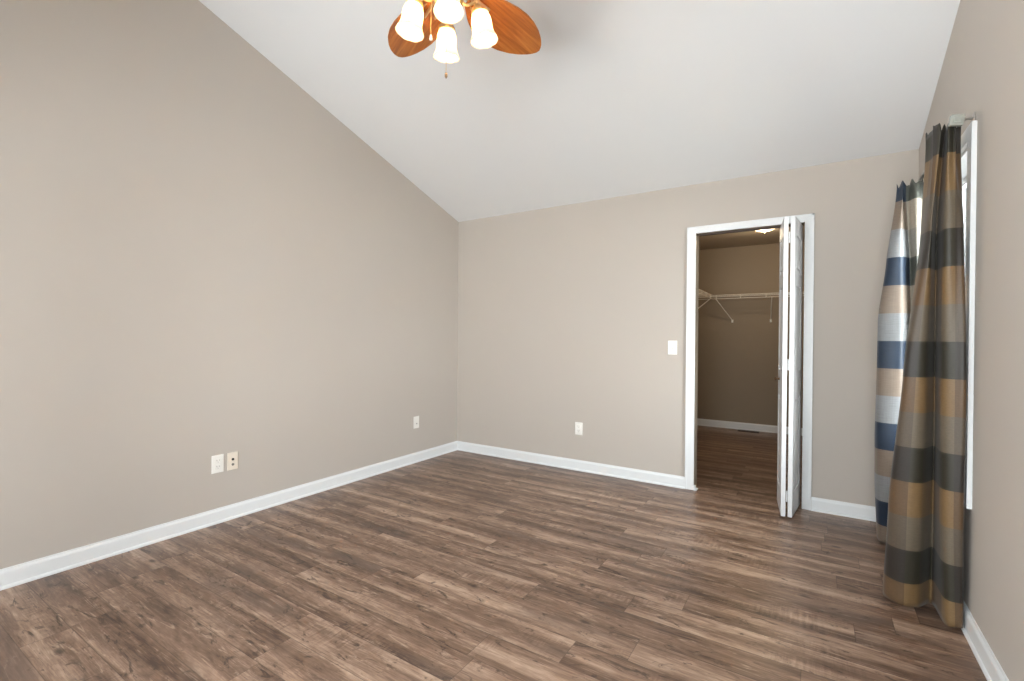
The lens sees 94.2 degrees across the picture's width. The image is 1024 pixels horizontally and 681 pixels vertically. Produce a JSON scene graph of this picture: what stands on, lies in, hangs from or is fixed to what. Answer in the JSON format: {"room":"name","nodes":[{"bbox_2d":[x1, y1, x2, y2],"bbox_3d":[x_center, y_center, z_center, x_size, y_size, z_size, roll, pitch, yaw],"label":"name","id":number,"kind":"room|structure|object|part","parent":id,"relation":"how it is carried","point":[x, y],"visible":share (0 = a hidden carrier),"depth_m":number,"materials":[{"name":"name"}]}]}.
{"room":"empty bedroom","nodes":[
{"label":"empty bedroom","id":0,"kind":"room"},
{"bbox_2d":[0,0,458,568],"bbox_3d":[-2.098,-0.486,2.841,0.115,3.325,5.460,1,0,33],"label":"wall","id":1,"kind":"structure","parent":0,"point":[200,260],"depth_m":2.90,"materials":[{"name":"beige paint"}]},
{"bbox_2d":[211,454,223,473],"bbox_3d":[-1.895,0.795,3.066,0.010,0.115,0.073,1,0,33],"label":"wall outlet","id":2,"kind":"object","parent":1,"relation":"attached to","point":[217,460],"visible":1,"depth_m":3.06,"materials":[{"name":"white plastic"}]},
{"bbox_2d":[0,441,456,590],"bbox_3d":[-2.022,1.130,2.864,0.021,0.094,5.345,1,0,33],"label":"baseboard","id":3,"kind":"structure","parent":1,"relation":"attached to","point":[25,572],"depth_m":2.90,"materials":[{"name":"white paint"}]},
{"bbox_2d":[227,451,237,470],"bbox_3d":[-1.845,0.796,3.145,0.010,0.115,0.067,1,0,33],"label":"jack plate","id":4,"kind":"object","parent":1,"relation":"attached to","point":[232,458],"visible":1,"depth_m":3.14,"materials":[{"name":"beige plastic"}]},
{"bbox_2d":[413,416,418,428],"bbox_3d":[-0.919,0.789,4.587,0.016,0.115,0.073,1,0,33],"label":"cable plate","id":5,"kind":"object","parent":1,"relation":"attached to","point":[416,418],"visible":1,"depth_m":4.58,"materials":[{"name":"white plastic"}]},
{"bbox_2d":[0,425,986,680],"bbox_3d":[0.383,1.223,3.128,4.021,0.060,8.610,1,0,33],"label":"floor","id":6,"kind":"structure","parent":0,"point":[457,565],"depth_m":2.25,"materials":[{"name":"brown wood"}]},
{"bbox_2d":[738,430,758,432],"bbox_3d":[3.101,1.190,6.239,0.250,0.006,0.100,1,0,33],"label":"floor vent","id":7,"kind":"object","parent":6,"relation":"in","point":[738,430],"visible":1,"depth_m":6.22,"materials":[{"name":"brown metal"}]},
{"bbox_2d":[199,0,959,221],"bbox_3d":[-0.412,-1.711,1.830,4.021,0.998,5.575,1,0,33],"label":"ceiling","id":8,"kind":"structure","parent":0,"point":[617,98],"depth_m":3.05,"materials":[{"name":"paint"}]},
{"bbox_2d":[388,0,540,77],"bbox_3d":[-0.226,-1.586,1.983,1.158,1.010,1.152,1,0,33],"label":"ceiling fan","id":9,"kind":"object","parent":8,"relation":"hanging from","point":[501,25],"visible":1,"depth_m":2.12,"materials":[{"name":"brown wood"}]},
{"bbox_3d":[-0.419,-1.318,1.947,0.117,0.138,0.118,1,0,33],"label":"lamp shade","id":10,"kind":"part","parent":9,"relation":"part of","materials":[{"name":"white glass"}]},
{"bbox_2d":[406,0,422,7],"bbox_3d":[-0.398,-1.388,1.950,0.068,0.047,0.069,1,0,33],"label":"socket","id":11,"kind":"object","parent":9,"relation":"attached to","point":[419,3],"depth_m":1.92,"materials":[{"name":"white glass"}]},
{"bbox_3d":[-0.467,-1.480,2.286,0.243,0.055,0.477,0,0,-33],"label":"blade","id":12,"kind":"part","parent":9,"relation":"part of","materials":[{"name":"brown wood"}]},
{"bbox_3d":[-0.271,-1.232,1.961,0.004,0.255,0.003,1,0,33],"label":"pull chain","id":13,"kind":"part","parent":9,"relation":"part of","materials":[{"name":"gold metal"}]},
{"bbox_3d":[-0.292,-1.318,2.124,0.118,0.138,0.117,1,0,33],"label":"lamp shade","id":14,"kind":"part","parent":9,"relation":"part of","materials":[{"name":"white glass"}]},
{"bbox_2d":[439,23,454,30],"bbox_3d":[-0.288,-1.388,2.104,0.069,0.047,0.068,1,0,33],"label":"socket","id":15,"kind":"object","parent":9,"relation":"attached to","point":[442,27],"depth_m":2.08,"materials":[{"name":"white glass"}]},
{"bbox_3d":[-0.242,-1.316,1.821,0.118,0.138,0.117,1,0,33],"label":"lamp shade","id":16,"kind":"part","parent":9,"relation":"part of","materials":[{"name":"white glass"}]},
{"bbox_3d":[-0.243,-1.330,1.830,0.049,0.083,0.049,1,0,33],"label":"bulb","id":17,"kind":"part","parent":9,"relation":"part of","materials":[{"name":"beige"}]},
{"bbox_3d":[-0.175,-1.408,1.987,0.084,0.032,0.012,0,0,-9],"label":"lamp arm","id":18,"kind":"part","parent":9,"relation":"part of","materials":[{"name":"gold metal"}]},
{"bbox_2d":[471,2,487,13],"bbox_3d":[-0.135,-1.386,1.994,0.068,0.047,0.069,1,0,33],"label":"socket","id":19,"kind":"object","parent":9,"relation":"attached to","point":[478,8],"depth_m":1.96,"materials":[{"name":"white glass"}]},
{"bbox_3d":[-0.116,-1.316,1.998,0.117,0.138,0.118,1,0,33],"label":"lamp shade","id":20,"kind":"part","parent":9,"relation":"part of","materials":[{"name":"white glass"}]},
{"bbox_3d":[-0.029,-1.477,2.260,0.243,0.055,0.477,1,0,39],"label":"blade","id":21,"kind":"part","parent":9,"relation":"part of","materials":[{"name":"brown wood"}]},
{"bbox_2d":[457,149,918,506],"bbox_3d":[1.045,-0.030,4.141,4.021,2.443,0.115,1,0,33],"label":"wall","id":22,"kind":"structure","parent":0,"point":[568,315],"depth_m":4.06,"materials":[{"name":"beige paint"}]},
{"bbox_2d":[457,441,684,488],"bbox_3d":[0.399,1.138,4.476,2.364,0.094,0.021,1,0,33],"label":"baseboard","id":23,"kind":"structure","parent":22,"relation":"attached to","point":[669,480],"depth_m":4.34,"materials":[{"name":"white paint"}]},
{"bbox_2d":[575,422,582,434],"bbox_3d":[0.609,0.805,4.348,0.073,0.115,0.010,1,0,33],"label":"wall outlet","id":24,"kind":"object","parent":22,"relation":"attached to","point":[578,425],"visible":1,"depth_m":4.34,"materials":[{"name":"white plastic"}]},
{"bbox_2d":[668,341,676,354],"bbox_3d":[1.312,0.059,3.892,0.073,0.115,0.019,1,0,33],"label":"light switch","id":25,"kind":"object","parent":22,"relation":"attached to","point":[672,345],"visible":1,"depth_m":3.90,"materials":[{"name":"white plastic"}]},
{"bbox_2d":[685,213,814,510],"bbox_3d":[1.801,0.149,3.655,0.863,2.103,0.146,1,0,33],"label":"door frame","id":26,"kind":"structure","parent":22,"relation":"attached to","point":[809,219],"depth_m":3.66,"materials":[{"name":"white paint"}]},
{"bbox_2d":[700,216,802,517],"bbox_3d":[1.714,0.168,3.506,0.711,2.037,0.371,1,0,33],"label":"door","id":27,"kind":"structure","parent":22,"relation":"in","point":[793,364],"depth_m":3.23,"materials":[{"name":"white paint"}]},
{"bbox_2d":[811,497,875,521],"bbox_3d":[2.360,1.160,3.222,0.563,0.094,0.021,1,0,33],"label":"baseboard","id":28,"kind":"structure","parent":22,"relation":"attached to","point":[858,511],"depth_m":3.27,"materials":[{"name":"white paint"}]},
{"bbox_2d":[697,241,804,427],"bbox_3d":[3.371,-0.031,6.257,2.088,2.452,0.115,1,0,33],"label":"wall","id":29,"kind":"structure","parent":0,"point":[738,360],"depth_m":6.38,"materials":[{"name":"brown paint"}]},
{"bbox_2d":[697,418,801,435],"bbox_3d":[3.326,1.148,6.207,1.858,0.094,0.021,1,0,33],"label":"baseboard","id":30,"kind":"structure","parent":29,"relation":"attached to","point":[701,422],"depth_m":6.38,"materials":[{"name":"white paint"}]},
{"bbox_2d":[698,292,803,322],"bbox_3d":[3.259,-0.415,6.074,1.848,0.356,0.313,1,0,33],"label":"wire shelf","id":31,"kind":"object","parent":29,"relation":"attached to","point":[757,294],"visible":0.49,"depth_m":6.19,"materials":[{"name":"white metal"}]},
{"bbox_2d":[699,226,804,249],"bbox_3d":[2.594,-1.295,5.019,2.088,0.080,3.035,1,0,33],"label":"ceiling","id":32,"kind":"structure","parent":0,"point":[750,238],"depth_m":5.93,"materials":[{"name":"beige paint"}]},
{"bbox_2d":[757,229,773,232],"bbox_3d":[2.705,-1.202,5.093,0.300,0.104,0.300,1,0,33],"label":"ceiling light","id":33,"kind":"object","parent":32,"relation":"attached to","point":[764,231],"visible":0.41,"depth_m":5.08,"materials":[{"name":"white glass"}]},
{"bbox_2d":[919,0,1023,680],"bbox_3d":[1.193,-0.448,0.738,0.115,3.325,5.460,1,0,33],"label":"wall","id":34,"kind":"structure","parent":0,"point":[982,72],"depth_m":1.71,"materials":[{"name":"beige paint"}]},
{"bbox_2d":[916,112,975,182],"bbox_3d":[2.087,-0.900,2.335,0.107,0.087,1.098,1,0,33],"label":"curtain rod","id":35,"kind":"object","parent":34,"relation":"attached to","point":[955,120],"visible":0.44,"depth_m":1.90,"materials":[{"name":"silver metal"}]},
{"bbox_2d":[874,179,923,542],"bbox_3d":[2.254,0.157,2.791,0.221,2.076,0.478,1,0,33],"label":"curtain","id":36,"kind":"object","parent":35,"relation":"hanging from","point":[904,240],"visible":0.55,"depth_m":2.65,"materials":[{"name":"multicoloured fabric"}]},
{"bbox_2d":[883,123,966,628],"bbox_3d":[1.863,0.146,2.172,0.251,2.103,0.492,1,0,33],"label":"curtain","id":37,"kind":"object","parent":35,"relation":"hanging from","point":[924,560],"visible":1,"depth_m":2.03,"materials":[{"name":"multicoloured fabric"}]},
{"bbox_3d":[2.068,-0.877,2.347,0.016,0.016,1.015,1,0,33],"label":"rod","id":38,"kind":"part","parent":35,"relation":"part of","materials":[{"name":"silver metal"}]},
{"bbox_2d":[961,120,976,508],"bbox_3d":[2.155,-0.103,2.266,0.133,1.594,0.824,1,0,33],"label":"window","id":39,"kind":"structure","parent":34,"relation":"in","point":[969,137],"depth_m":1.95,"materials":[{"name":"white paint"}]},
{"bbox_3d":[2.191,-0.452,2.243,0.024,0.735,0.664,1,0,33],"label":"sash","id":40,"kind":"part","parent":39,"relation":"part of","materials":[{"name":"white plastic"}]},
{"bbox_3d":[2.191,-0.452,2.243,0.004,0.671,0.600,1,0,33],"label":"pane","id":41,"kind":"part","parent":39,"relation":"part of","materials":[{"name":"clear glass"}]},
{"bbox_2d":[961,602,1008,680],"bbox_3d":[1.155,1.166,0.833,0.021,0.094,5.345,1,0,33],"label":"baseboard","id":42,"kind":"structure","parent":34,"relation":"attached to","point":[983,653],"depth_m":1.78,"materials":[{"name":"white paint"}]},
{"bbox_3d":[1.723,-0.038,5.509,0.115,2.452,2.920,1,0,33],"label":"wall","id":43,"kind":"structure","parent":0,"visible":0},
{"bbox_2d":[698,289,712,308],"bbox_3d":[1.828,-0.421,5.278,0.320,0.356,2.545,1,0,33],"label":"wire shelf","id":44,"kind":"object","parent":43,"relation":"attached to","point":[701,293],"visible":0.19,"depth_m":6.06,"materials":[{"name":"white metal"}]}
]}

